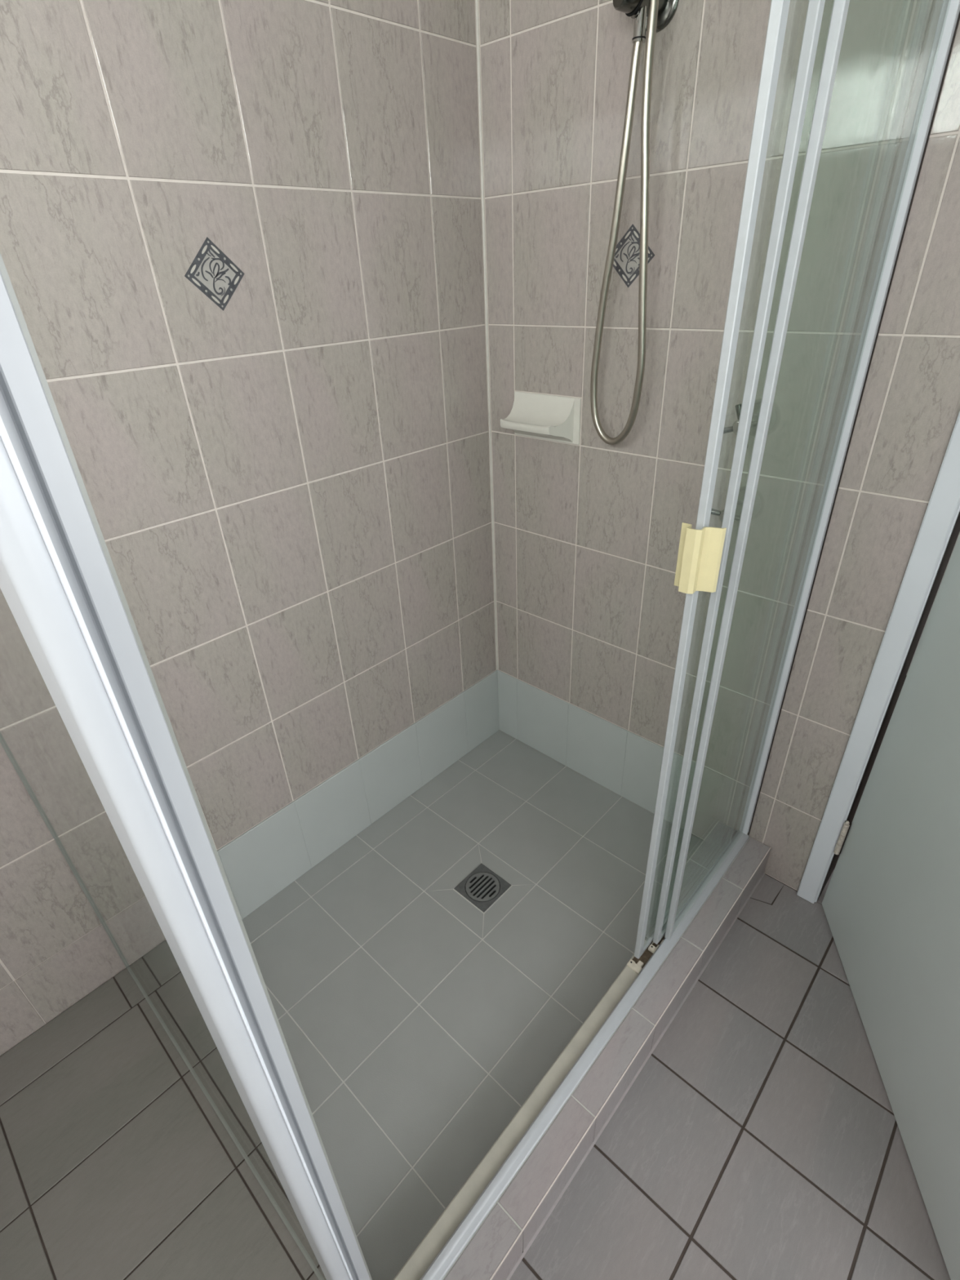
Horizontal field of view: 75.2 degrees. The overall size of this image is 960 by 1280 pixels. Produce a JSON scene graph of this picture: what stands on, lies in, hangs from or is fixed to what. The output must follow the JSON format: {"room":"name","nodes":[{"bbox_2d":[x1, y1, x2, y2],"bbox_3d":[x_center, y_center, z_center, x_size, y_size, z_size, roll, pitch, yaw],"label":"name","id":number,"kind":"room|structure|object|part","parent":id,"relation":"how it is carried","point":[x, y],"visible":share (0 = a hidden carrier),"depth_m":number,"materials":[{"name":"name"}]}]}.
{"room":"bathroom","nodes":[
{"label":"bathroom","id":0,"kind":"room"},
{"bbox_2d":[0,0,497,1056],"bbox_3d":[-0.681,-0.349,0.955,0.121,2.470,2.170,24,40,37],"label":"wall","id":1,"kind":"structure","parent":0,"point":[241,246],"depth_m":1.15,"materials":[{"name":"beige tile"}]},
{"bbox_2d":[217,669,499,919],"bbox_3d":[-0.342,0.437,1.689,0.004,0.242,1.190,24,40,37],"label":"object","id":2,"kind":"structure","parent":1,"relation":"attached to","point":[269,856],"depth_m":1.68,"materials":[{"name":"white tile"}]},
{"bbox_2d":[241,675,951,1279],"bbox_3d":[0.629,0.844,1.239,2.470,0.084,3.350,24,40,37],"label":"floor","id":3,"kind":"structure","parent":0,"point":[416,1021],"depth_m":1.25,"materials":[{"name":"tile"}]},
{"bbox_2d":[0,968,321,1279],"bbox_3d":[-0.674,1.030,0.858,0.896,0.098,0.760,24,40,37],"label":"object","id":4,"kind":"structure","parent":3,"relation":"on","point":[116,1163],"depth_m":1.03,"materials":[{"name":"tile"}]},
{"bbox_2d":[0,588,326,1279],"bbox_3d":[-0.488,0.020,0.603,0.823,1.882,0.008,24,40,37],"label":"panel","id":5,"kind":"object","parent":4,"relation":"on","point":[33,732],"visible":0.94,"depth_m":0.56,"materials":[{"name":"clear glass"}]},
{"bbox_2d":[453,863,511,912],"bbox_3d":[0.007,0.626,1.579,0.103,0.003,0.103,24,40,37],"label":"floor drain","id":6,"kind":"object","parent":3,"relation":"on","point":[482,888],"visible":1,"depth_m":1.58,"materials":[{"name":"metal"}]},
{"bbox_2d":[392,828,771,1279],"bbox_3d":[0.276,0.772,1.221,0.110,0.095,1.193,24,40,37],"label":"kerb","id":7,"kind":"object","parent":3,"relation":"on","point":[495,1251],"visible":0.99,"depth_m":1.11,"materials":[{"name":"tile"}]},
{"bbox_2d":[0,253,372,1279],"bbox_3d":[-0.155,0.160,0.352,0.054,1.892,0.039,24,39,37],"label":"post","id":8,"kind":"object","parent":7,"relation":"on","point":[60,583],"visible":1,"depth_m":0.28,"materials":[{"name":"white metal"}]},
{"bbox_2d":[393,825,749,1279],"bbox_3d":[0.263,0.713,1.218,0.052,0.014,1.162,24,40,37],"label":"door track","id":9,"kind":"object","parent":7,"relation":"on","point":[436,1254],"visible":0.99,"depth_m":1.07,"materials":[{"name":"white metal"}]},
{"bbox_2d":[664,0,849,940],"bbox_3d":[0.489,-0.242,0.966,0.011,1.879,0.381,24,40,37],"label":"sliding door","id":10,"kind":"structure","parent":9,"relation":"on","point":[840,7],"depth_m":0.77,"materials":[{"name":"white metal"}]},
{"bbox_3d":[0.530,0.559,1.447,0.009,0.008,0.369,24,40,37],"label":"rail","id":11,"kind":"part","parent":10,"relation":"part of","materials":[{"name":"white metal"}]},
{"bbox_2d":[634,0,913,959],"bbox_3d":[0.416,-0.216,0.928,0.053,1.879,0.408,24,40,37],"label":"sliding door","id":12,"kind":"structure","parent":9,"relation":"on","point":[700,548],"depth_m":0.82,"materials":[{"name":"white metal"}]},
{"bbox_3d":[0.462,0.579,1.419,0.009,0.008,0.375,24,40,37],"label":"rail","id":13,"kind":"part","parent":12,"relation":"part of","materials":[{"name":"white metal"}]},
{"bbox_3d":[0.290,-0.106,0.828,0.056,0.091,0.022,13,34,24],"label":"handle","id":14,"kind":"part","parent":12,"relation":"part of","materials":[{"name":"beige plastic"}]},
{"bbox_2d":[653,0,931,944],"bbox_3d":[0.457,-0.234,0.954,0.011,1.879,0.367,24,40,37],"label":"sliding door","id":15,"kind":"structure","parent":9,"relation":"on","point":[815,7],"depth_m":0.84,"materials":[{"name":"white metal"}]},
{"bbox_3d":[0.499,0.567,1.436,0.009,0.008,0.354,24,40,37],"label":"rail","id":16,"kind":"part","parent":15,"relation":"part of","materials":[{"name":"white metal"}]},
{"bbox_2d":[475,0,959,890],"bbox_3d":[0.875,-0.379,0.882,2.470,2.470,0.124,24,40,37],"label":"wall","id":17,"kind":"structure","parent":0,"point":[589,607],"depth_m":1.20,"materials":[{"name":"beige tile"}]},
{"bbox_2d":[500,391,581,444],"bbox_3d":[0.135,-0.515,1.460,0.194,0.102,0.071,24,40,37],"label":"soap dish","id":18,"kind":"object","parent":17,"relation":"attached to","point":[536,415],"visible":1,"depth_m":1.45,"materials":[{"name":"white ceramic"}]},
{"bbox_2d":[497,670,738,846],"bbox_3d":[0.349,0.327,1.819,0.788,0.242,0.004,24,40,37],"label":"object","id":19,"kind":"structure","parent":17,"relation":"attached to","point":[628,764],"depth_m":1.80,"materials":[{"name":"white tile"}]},
{"bbox_2d":[613,0,679,32],"bbox_3d":[0.257,-1.015,0.983,0.079,0.072,0.091,24,40,37],"label":"bracket","id":20,"kind":"object","parent":17,"relation":"attached to","point":[667,9],"visible":0.79,"depth_m":0.99,"materials":[{"name":"silver metal"}]},
{"bbox_2d":[590,0,658,444],"bbox_3d":[0.266,-0.747,1.146,0.031,0.767,0.130,-28,39,-35],"label":"shower hose","id":21,"kind":"object","parent":20,"relation":"hanging from","point":[639,37],"visible":1,"depth_m":1.11,"materials":[{"name":"metal"}]},
{"bbox_3d":[0.235,-1.016,0.976,0.044,0.049,0.047,-15,33,-20],"label":"knob","id":22,"kind":"part","parent":20,"relation":"part of","materials":[{"name":"silver metal"}]},
{"bbox_2d":[644,0,666,17],"bbox_3d":[0.269,-1.023,0.995,0.044,0.040,0.040,-21,35,-27],"label":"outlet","id":23,"kind":"object","parent":20,"relation":"attached to","point":[662,9],"depth_m":1.00,"materials":[{"name":"silver metal"}]},
{"bbox_2d":[711,486,764,522],"bbox_3d":[0.495,-0.251,1.206,0.077,0.077,0.101,24,40,37],"label":"tap","id":24,"kind":"object","parent":17,"relation":"attached to","point":[758,507],"visible":0.27,"depth_m":1.21,"materials":[{"name":"silver metal"}]},
{"bbox_2d":[723,398,780,448],"bbox_3d":[0.487,-0.392,1.124,0.076,0.076,0.101,24,40,37],"label":"tap","id":25,"kind":"object","parent":17,"relation":"attached to","point":[775,420],"visible":0.36,"depth_m":1.13,"materials":[{"name":"silver metal"}]},
{"bbox_2d":[728,0,959,835],"bbox_3d":[0.616,-0.324,1.095,0.048,1.881,0.015,24,40,37],"label":"shower door frame","id":26,"kind":"structure","parent":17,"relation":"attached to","point":[944,15],"depth_m":1.00,"materials":[{"name":"white paint"}]},
{"bbox_2d":[796,411,959,903],"bbox_3d":[1.095,-0.172,0.763,0.871,2.120,0.132,24,40,37],"label":"trim","id":27,"kind":"structure","parent":17,"relation":"attached to","point":[940,529],"depth_m":1.17,"materials":[{"name":"white paint"}]},
{"bbox_2d":[822,533,959,1279],"bbox_3d":[0.728,-0.054,0.666,0.052,2.034,0.739,3,31,9],"label":"door","id":28,"kind":"structure","parent":17,"relation":"in","point":[891,903],"depth_m":1.08,"materials":[{"name":"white paint"}]},
{"bbox_2d":[906,531,959,675],"bbox_3d":[1.526,-0.546,1.113,1.200,2.470,1.180,24,40,37],"label":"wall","id":29,"kind":"structure","parent":0,"point":[959,531],"depth_m":2.14,"materials":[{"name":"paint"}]}
]}

